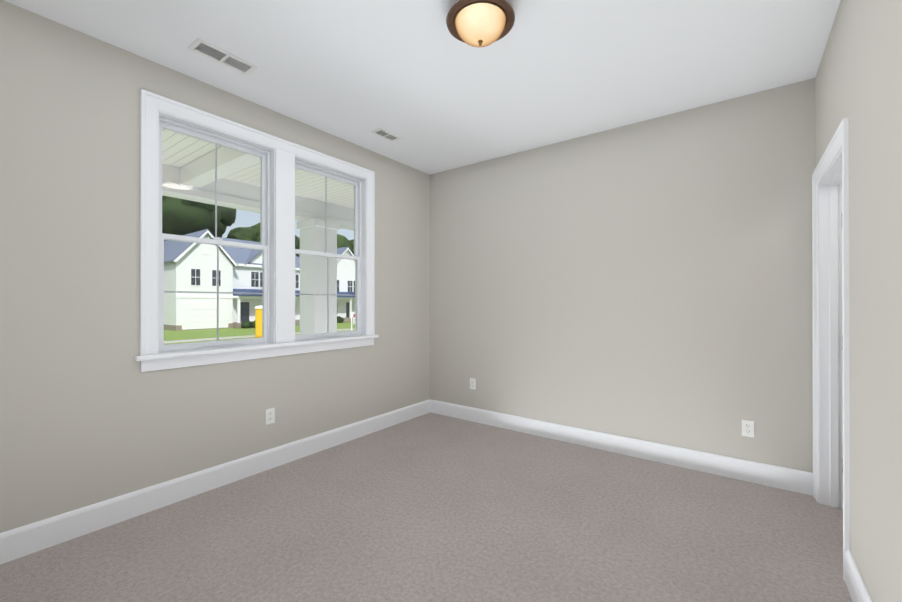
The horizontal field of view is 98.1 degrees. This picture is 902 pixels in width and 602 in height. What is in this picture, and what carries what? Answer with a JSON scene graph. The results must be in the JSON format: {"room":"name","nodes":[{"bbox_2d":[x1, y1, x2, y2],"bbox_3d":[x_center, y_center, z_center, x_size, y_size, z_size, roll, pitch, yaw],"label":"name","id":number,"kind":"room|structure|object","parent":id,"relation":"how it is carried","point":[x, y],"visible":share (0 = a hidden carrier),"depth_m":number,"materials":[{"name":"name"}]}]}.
{"room":"empty bedroom","nodes":[
{"label":"empty bedroom","id":0,"kind":"room"},
{"bbox_2d":[0,0,429,532],"bbox_3d":[-1.478,-0.095,2.977,0.140,2.740,4.230,0,0,37],"label":"wall","id":1,"kind":"structure","parent":0,"point":[91,413],"depth_m":2.23,"materials":[{"name":"grey paint"}]},
{"bbox_2d":[0,399,431,564],"bbox_3d":[-1.416,1.202,2.926,0.016,0.146,3.950,0,0,37],"label":"baseboard","id":2,"kind":"structure","parent":1,"relation":"attached to","point":[22,541],"depth_m":2.46,"materials":[{"name":"white paint"}]},
{"bbox_2d":[134,89,378,371],"bbox_3d":[-1.344,-0.418,3.110,0.182,1.692,1.907,0,0,37],"label":"window unit","id":3,"kind":"structure","parent":1,"relation":"in","point":[282,160],"depth_m":3.01,"materials":[{"name":"white paint"}]},
{"bbox_2d":[162,128,353,230],"bbox_3d":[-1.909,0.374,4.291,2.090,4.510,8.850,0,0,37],"label":"porch ceiling","id":4,"kind":"structure","parent":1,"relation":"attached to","point":[186,174],"depth_m":4.24,"materials":[{"name":"grey wood"}]},
{"bbox_2d":[297,218,339,334],"bbox_3d":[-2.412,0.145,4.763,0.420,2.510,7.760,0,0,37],"label":"porch post","id":5,"kind":"object","parent":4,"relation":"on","point":[313,319],"depth_m":5.36,"materials":[{"name":"white wood"}]},
{"bbox_2d":[266,408,274,424],"bbox_3d":[-1.378,0.878,2.984,0.008,0.116,0.072,0,0,37],"label":"electrical outlet","id":6,"kind":"object","parent":1,"relation":"attached to","point":[270,415],"visible":1,"depth_m":2.98,"materials":[{"name":"white plastic"}]},
{"bbox_2d":[4,0,840,174],"bbox_3d":[0.556,-1.518,1.844,4.762,0.100,4.830,0,0,37],"label":"ceiling","id":7,"kind":"structure","parent":0,"point":[426,86],"depth_m":2.38,"materials":[{"name":"white paint"}]},
{"bbox_2d":[187,38,257,75],"bbox_3d":[-1.366,-1.464,2.359,0.150,0.006,0.340,0,0,37],"label":"ceiling vent","id":8,"kind":"object","parent":7,"relation":"in","point":[216,54],"visible":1,"depth_m":2.35,"materials":[{"name":"white metal"}]},
{"bbox_2d":[371,128,401,141],"bbox_3d":[-0.567,-1.460,3.450,0.130,0.006,0.260,0,0,37],"label":"ceiling vent","id":9,"kind":"object","parent":7,"relation":"in","point":[385,134],"visible":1,"depth_m":3.45,"materials":[{"name":"white metal"}]},
{"bbox_2d":[446,0,514,46],"bbox_3d":[0.147,-1.370,1.954,0.342,0.195,0.342,0,0,37],"label":"ceiling light fixture","id":10,"kind":"object","parent":7,"relation":"attached to","point":[478,23],"visible":1,"depth_m":1.89,"materials":[{"name":"beige glass"}]},
{"bbox_2d":[0,413,852,601],"bbox_3d":[0.581,1.322,1.752,4.622,0.100,4.446,0,0,37],"label":"floor","id":11,"kind":"structure","parent":0,"point":[430,507],"depth_m":2.12,"materials":[{"name":"carpet"}]},
{"bbox_2d":[430,78,815,472],"bbox_3d":[1.115,-0.093,3.599,3.282,2.740,0.140,0,0,37],"label":"wall","id":12,"kind":"structure","parent":0,"point":[650,280],"depth_m":3.16,"materials":[{"name":"grey paint"}]},
{"bbox_2d":[470,378,475,389],"bbox_3d":[0.231,0.881,4.160,0.072,0.116,0.008,0,0,37],"label":"electrical outlet","id":13,"kind":"object","parent":12,"relation":"attached to","point":[472,383],"visible":1,"depth_m":4.16,"materials":[{"name":"white plastic"}]},
{"bbox_2d":[432,400,812,495],"bbox_3d":[1.080,1.204,3.523,3.252,0.146,0.016,0,0,37],"label":"baseboard","id":14,"kind":"structure","parent":12,"relation":"attached to","point":[789,479],"depth_m":3.14,"materials":[{"name":"white paint"}]},
{"bbox_2d":[742,420,753,437],"bbox_3d":[2.102,0.903,2.770,0.072,0.116,0.008,0,0,37],"label":"electrical outlet","id":15,"kind":"object","parent":12,"relation":"attached to","point":[747,428],"visible":1,"depth_m":2.77,"materials":[{"name":"white plastic"}]},
{"bbox_2d":[815,0,901,601],"bbox_3d":[1.311,-0.100,0.993,0.140,2.740,4.090,0,0,37],"label":"wall","id":16,"kind":"structure","parent":0,"point":[858,80],"depth_m":1.45,"materials":[{"name":"grey paint"}]},
{"bbox_2d":[812,117,849,580],"bbox_3d":[2.146,0.221,2.116,0.179,2.104,0.969,0,0,37],"label":"door frame","id":17,"kind":"structure","parent":16,"relation":"attached to","point":[830,317],"depth_m":2.42,"materials":[{"name":"white paint"}]},
{"bbox_2d":[845,550,871,601],"bbox_3d":[0.921,1.196,0.594,0.016,0.146,2.931,0,0,37],"label":"baseboard","id":18,"kind":"structure","parent":16,"relation":"attached to","point":[857,589],"depth_m":1.64,"materials":[{"name":"white paint"}]},
{"label":"outside","id":19,"kind":"structure","parent":0,"visible":0},
{"bbox_2d":[164,322,354,344],"bbox_3d":[-43.912,3.045,81.833,157.695,0.500,240.000,0,0,37],"label":"ground","id":20,"kind":"structure","parent":19,"point":[191,337],"depth_m":31.36,"materials":[{"name":"green plant"}]},
{"bbox_2d":[164,229,299,330],"bbox_3d":[-24.383,-2.122,43.435,11.550,9.820,14.200,0,0,37],"label":"house","id":21,"kind":"structure","parent":20,"relation":"on","point":[236,260],"depth_m":37.77,"materials":[{"name":"white wood"}]},
{"bbox_2d":[162,195,353,327],"bbox_3d":[-27.036,-6.665,58.132,35.273,19.128,68.896,0,0,37],"label":"trees","id":22,"kind":"object","parent":20,"relation":"on","point":[202,211],"depth_m":44.09,"materials":[{"name":"green plant"}]},
{"bbox_2d":[255,305,261,337],"bbox_3d":[-13.533,1.373,28.892,1.260,2.550,1.210,0,0,12],"label":"portable toilet","id":23,"kind":"object","parent":20,"relation":"on","point":[258,320],"depth_m":28.43,"materials":[{"name":"yellow plastic"}]},
{"bbox_2d":[298,247,354,321],"bbox_3d":[-17.287,-2.238,55.510,12.550,10.120,8.350,0,0,37],"label":"house","id":24,"kind":"structure","parent":20,"relation":"on","point":[349,307],"depth_m":52.65,"materials":[{"name":"white"}]},
{"bbox_2d":[351,312,354,330],"bbox_3d":[-7.995,1.785,33.498,1.100,1.750,0.080,0,0,-28],"label":"sign","id":25,"kind":"object","parent":20,"relation":"on","point":[351,319],"depth_m":33.25,"materials":[{"name":"white"}]}
]}

